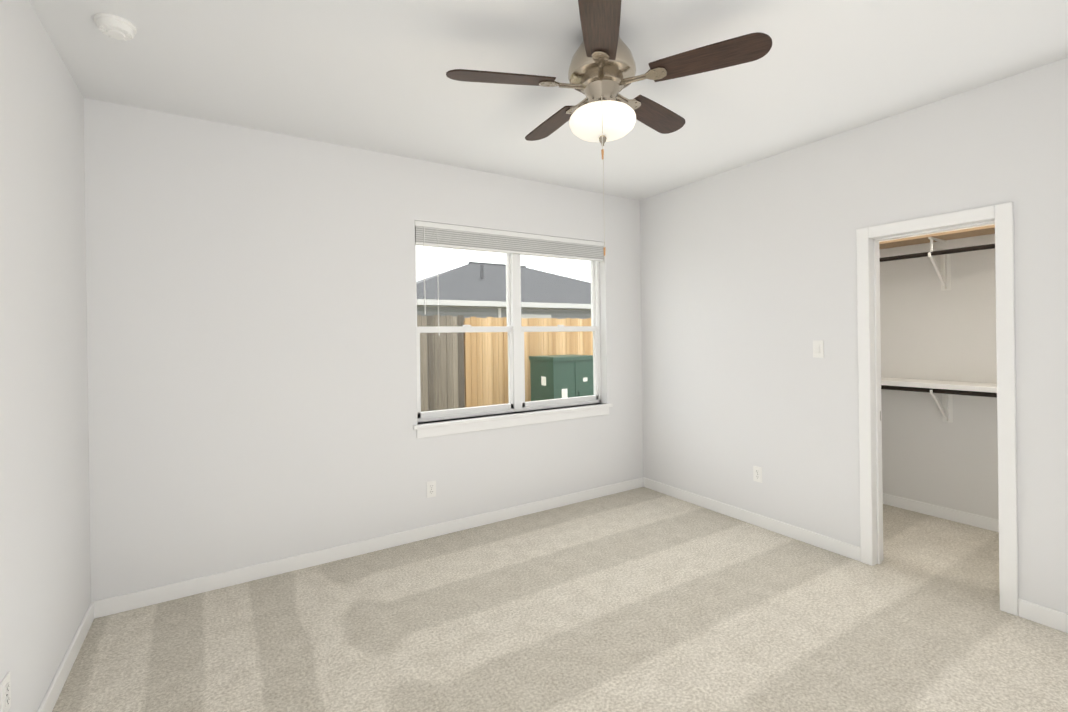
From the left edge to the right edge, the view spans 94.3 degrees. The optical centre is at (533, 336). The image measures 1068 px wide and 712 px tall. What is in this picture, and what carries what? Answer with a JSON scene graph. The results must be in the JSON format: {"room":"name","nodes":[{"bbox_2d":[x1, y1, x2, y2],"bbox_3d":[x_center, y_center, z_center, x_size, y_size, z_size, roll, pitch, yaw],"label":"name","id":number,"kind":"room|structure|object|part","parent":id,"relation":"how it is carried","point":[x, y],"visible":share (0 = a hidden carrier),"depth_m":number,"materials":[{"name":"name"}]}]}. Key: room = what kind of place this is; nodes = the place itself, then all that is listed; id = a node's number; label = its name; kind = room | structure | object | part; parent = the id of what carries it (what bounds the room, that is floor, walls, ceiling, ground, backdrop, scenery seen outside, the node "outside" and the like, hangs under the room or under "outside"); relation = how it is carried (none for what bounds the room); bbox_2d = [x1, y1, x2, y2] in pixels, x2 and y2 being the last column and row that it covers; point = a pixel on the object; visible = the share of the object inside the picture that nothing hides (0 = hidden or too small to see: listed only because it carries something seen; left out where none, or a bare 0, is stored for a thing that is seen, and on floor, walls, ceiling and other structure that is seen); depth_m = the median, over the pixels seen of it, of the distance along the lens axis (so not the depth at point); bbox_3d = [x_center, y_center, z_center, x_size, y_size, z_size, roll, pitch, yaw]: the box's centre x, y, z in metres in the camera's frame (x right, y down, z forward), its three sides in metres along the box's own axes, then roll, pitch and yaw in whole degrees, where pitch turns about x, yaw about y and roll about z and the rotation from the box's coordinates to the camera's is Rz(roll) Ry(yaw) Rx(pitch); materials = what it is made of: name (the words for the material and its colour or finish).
{"room":"empty bedroom","nodes":[
{"label":"empty bedroom","id":0,"kind":"room"},
{"bbox_2d":[0,0,90,711],"bbox_3d":[-1.323,0.101,0.874,0.120,2.740,4.020,-1,0,-32],"label":"wall","id":1,"kind":"structure","parent":0,"point":[45,581],"depth_m":1.92,"materials":[{"name":"white paint"}]},
{"bbox_2d":[0,671,10,711],"bbox_3d":[-1.671,1.136,1.568,0.009,0.115,0.070,-1,0,-32],"label":"electrical outlet","id":2,"kind":"object","parent":1,"relation":"attached to","point":[5,698],"visible":0.98,"depth_m":1.56,"materials":[{"name":"white plastic"}]},
{"bbox_2d":[37,601,96,711],"bbox_3d":[-1.280,1.426,0.962,0.014,0.090,3.840,-1,0,-32],"label":"baseboard","id":3,"kind":"structure","parent":1,"relation":"attached to","point":[50,699],"depth_m":2.16,"materials":[{"name":"white paint"}]},
{"bbox_2d":[84,98,642,601],"bbox_3d":[-0.701,0.090,3.742,4.240,2.740,0.160,-1,0,-32],"label":"wall","id":4,"kind":"structure","parent":0,"point":[252,376],"depth_m":3.09,"materials":[{"name":"white paint"}]},
{"bbox_2d":[97,477,644,617],"bbox_3d":[-0.636,1.414,3.670,4.000,0.090,0.014,-1,0,-32],"label":"baseboard","id":5,"kind":"structure","parent":4,"relation":"attached to","point":[130,601],"depth_m":3.23,"materials":[{"name":"white paint"}]},
{"bbox_2d":[427,480,435,497],"bbox_3d":[-0.746,1.111,3.605,0.070,0.115,0.009,-1,0,-32],"label":"electrical outlet","id":6,"kind":"object","parent":4,"relation":"attached to","point":[431,488],"visible":1,"depth_m":3.60,"materials":[{"name":"white plastic"}]},
{"bbox_2d":[415,227,602,421],"bbox_3d":[-0.140,-0.114,4.104,1.780,1.470,0.150,-1,0,-32],"label":"window","id":7,"kind":"structure","parent":4,"relation":"in","point":[514,329],"depth_m":4.10,"materials":[{"name":"white plastic"}]},
{"bbox_2d":[415,221,603,261],"bbox_3d":[-0.124,-0.762,4.063,1.768,0.169,0.058,-1,0,-32],"label":"window blind","id":8,"kind":"object","parent":7,"relation":"attached to","point":[454,228],"visible":0.54,"depth_m":3.96,"materials":[{"name":"white plastic"}]},
{"bbox_2d":[423,227,425,314],"bbox_3d":[-0.795,-0.476,3.597,0.006,0.635,0.007,-1,0,-32],"label":"blind cord","id":9,"kind":"object","parent":8,"relation":"hanging from","point":[424,277],"depth_m":3.59,"materials":[{"name":"white plastic"}]},
{"bbox_2d":[437,227,439,334],"bbox_3d":[-0.708,-0.408,3.653,0.015,0.805,0.009,-1,0,-32],"label":"blind cord","id":10,"kind":"object","parent":8,"relation":"hanging from","point":[437,227],"depth_m":3.65,"materials":[{"name":"white fabric"}]},
{"bbox_2d":[413,403,612,438],"bbox_3d":[-0.098,0.670,4.055,1.850,0.098,0.122,-1,0,-32],"label":"window sill","id":11,"kind":"structure","parent":4,"relation":"attached to","point":[460,425],"depth_m":3.93,"materials":[{"name":"white paint"}]},
{"bbox_2d":[29,0,1067,199],"bbox_3d":[0.904,-1.361,2.390,5.540,0.120,4.180,-1,0,-32],"label":"ceiling","id":12,"kind":"structure","parent":0,"point":[370,75],"depth_m":2.38,"materials":[{"name":"white paint"}]},
{"bbox_2d":[94,13,136,40],"bbox_3d":[-1.690,-1.243,2.001,0.132,0.044,0.132,-1,0,-32],"label":"smoke detector","id":13,"kind":"object","parent":12,"relation":"attached to","point":[115,27],"visible":1,"depth_m":1.97,"materials":[{"name":"white plastic"}]},
{"bbox_2d":[446,0,771,255],"bbox_3d":[0.289,-0.834,2.188,1.267,0.918,1.243,-1,0,-32],"label":"fan","id":14,"kind":"object","parent":12,"relation":"hanging from","point":[602,72],"visible":1,"depth_m":2.04,"materials":[{"name":"brown wood"}]},
{"bbox_3d":[-0.140,-1.081,2.072,0.450,0.007,0.142,-1,12,-9],"label":"blade","id":15,"kind":"part","parent":14,"relation":"part of","materials":[{"name":"brown wood"}]},
{"bbox_3d":[0.092,-1.085,2.534,0.142,0.007,0.450,-14,6,-27],"label":"blade","id":16,"kind":"part","parent":14,"relation":"part of","materials":[{"name":"brown wood"}]},
{"bbox_3d":[0.228,-1.086,1.709,0.142,0.007,0.450,11,2,8],"label":"blade","id":17,"kind":"part","parent":14,"relation":"part of","materials":[{"name":"brown wood"}]},
{"bbox_3d":[0.296,-0.918,2.144,0.286,0.102,0.286,-1,0,-32],"label":"lamp shade","id":18,"kind":"part","parent":14,"relation":"part of","materials":[{"name":"white glass"}]},
{"label":"blade","id":19,"kind":"part","parent":14,"relation":"part of","materials":[{"name":"brown wood"}]},
{"bbox_3d":[0.687,-1.093,1.946,0.450,0.007,0.142,-1,-12,27],"label":"blade","id":20,"kind":"part","parent":14,"relation":"part of","materials":[{"name":"brown wood"}]},
{"bbox_2d":[52,487,1067,711],"bbox_3d":[0.944,1.488,2.393,5.540,0.100,4.180,-1,0,-32],"label":"floor","id":21,"kind":"structure","parent":0,"point":[643,599],"depth_m":2.44,"materials":[{"name":"carpet"}]},
{"bbox_2d":[640,57,1067,613],"bbox_3d":[2.158,0.051,3.078,0.120,2.740,4.020,-1,0,-32],"label":"wall","id":22,"kind":"structure","parent":0,"point":[748,284],"depth_m":3.32,"materials":[{"name":"white paint"}]},
{"bbox_2d":[645,478,860,561],"bbox_3d":[1.563,1.383,3.922,0.014,0.090,1.880,-1,0,-32],"label":"baseboard","id":23,"kind":"structure","parent":22,"relation":"attached to","point":[848,550],"depth_m":3.68,"materials":[{"name":"white paint"}]},
{"bbox_2d":[753,466,761,482],"bbox_3d":[1.683,1.037,3.729,0.009,0.115,0.070,-1,0,-32],"label":"electrical outlet","id":24,"kind":"object","parent":22,"relation":"attached to","point":[757,474],"visible":1,"depth_m":3.73,"materials":[{"name":"white plastic"}]},
{"bbox_2d":[813,340,823,357],"bbox_3d":[1.914,0.084,3.338,0.013,0.115,0.070,-1,0,-32],"label":"light switch","id":25,"kind":"object","parent":22,"relation":"attached to","point":[818,348],"visible":1,"depth_m":3.33,"materials":[{"name":"white plastic"}]},
{"bbox_2d":[856,202,1017,615],"bbox_3d":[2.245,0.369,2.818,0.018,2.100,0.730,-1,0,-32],"label":"door frame","id":26,"kind":"structure","parent":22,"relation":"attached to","point":[1001,215],"depth_m":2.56,"materials":[{"name":"white paint"}]},
{"bbox_2d":[1018,599,1067,632],"bbox_3d":[2.786,1.368,1.992,0.014,0.090,1.230,-1,0,-32],"label":"baseboard","id":27,"kind":"structure","parent":22,"relation":"attached to","point":[1046,616],"depth_m":2.43,"materials":[{"name":"white paint"}]},
{"bbox_2d":[879,223,998,519],"bbox_3d":[3.304,0.034,3.698,0.120,2.740,3.240,-1,0,-32],"label":"wall","id":28,"kind":"structure","parent":0,"point":[930,329],"depth_m":3.84,"materials":[{"name":"white paint"}]},
{"bbox_2d":[879,225,996,422],"bbox_3d":[3.120,-0.049,3.582,0.311,1.410,2.996,-1,0,-32],"label":"closet shelving","id":29,"kind":"object","parent":28,"relation":"attached to","point":[943,242],"visible":0.58,"depth_m":3.72,"materials":[{"name":"beige wood"}]},
{"bbox_3d":[3.012,-0.612,3.518,0.032,0.032,2.956,-1,0,-32],"label":"rod","id":30,"kind":"part","parent":29,"relation":"part of","materials":[{"name":"brown metal"}]},
{"bbox_3d":[3.026,0.398,3.519,0.032,0.032,2.956,-1,0,-32],"label":"rod","id":31,"kind":"part","parent":29,"relation":"part of","materials":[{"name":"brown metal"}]},
{"bbox_2d":[883,493,998,531],"bbox_3d":[3.266,1.360,3.663,0.014,0.090,3.000,-1,0,-32],"label":"baseboard","id":32,"kind":"structure","parent":28,"relation":"attached to","point":[988,523],"depth_m":3.82,"materials":[{"name":"white paint"}]},
{"label":"outside","id":33,"kind":"structure","parent":0,"visible":0},
{"bbox_3d":[-2.805,1.665,26.722,55.000,0.100,40.940,-1,0,-32],"label":"ground","id":34,"kind":"structure","parent":33,"visible":0},
{"bbox_2d":[417,315,464,411],"bbox_3d":[-5.160,0.705,4.908,9.700,1.932,0.149,-1,0,-32],"label":"fence","id":35,"kind":"object","parent":34,"relation":"on","point":[433,384],"depth_m":7.24,"materials":[{"name":"wood"}]},
{"bbox_2d":[417,306,590,320],"bbox_3d":[-1.743,0.252,24.826,14.000,2.700,11.000,-1,0,-32],"label":"siding","id":36,"kind":"object","parent":34,"relation":"on","point":[553,313],"depth_m":18.38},
{"bbox_2d":[417,299,590,317],"bbox_3d":[-1.744,0.157,24.826,14.900,2.890,11.900,-1,0,-32],"label":"fascia","id":37,"kind":"object","parent":36,"relation":"attached to","point":[449,303],"depth_m":18.21,"materials":[{"name":"white"}]},
{"bbox_2d":[416,262,590,303],"bbox_3d":[-1.781,-2.463,24.823,14.900,2.350,11.900,-1,0,-32],"label":"roof","id":38,"kind":"object","parent":37,"relation":"on","point":[570,293],"depth_m":20.79,"materials":[{"name":"grey"}]},
{"bbox_2d":[464,317,592,407],"bbox_3d":[3.287,0.591,10.259,10.300,1.912,0.149,-1,0,-32],"label":"fence","id":39,"kind":"object","parent":34,"relation":"on","point":[499,397],"depth_m":7.77,"materials":[{"name":"brown wood"}]},
{"bbox_2d":[529,354,593,400],"bbox_3d":[0.445,0.940,7.503,1.020,1.300,0.860,-1,0,-32],"label":"transformer","id":40,"kind":"object","parent":34,"relation":"on","point":[560,384],"depth_m":7.24,"materials":[{"name":"green metal"}]}
]}

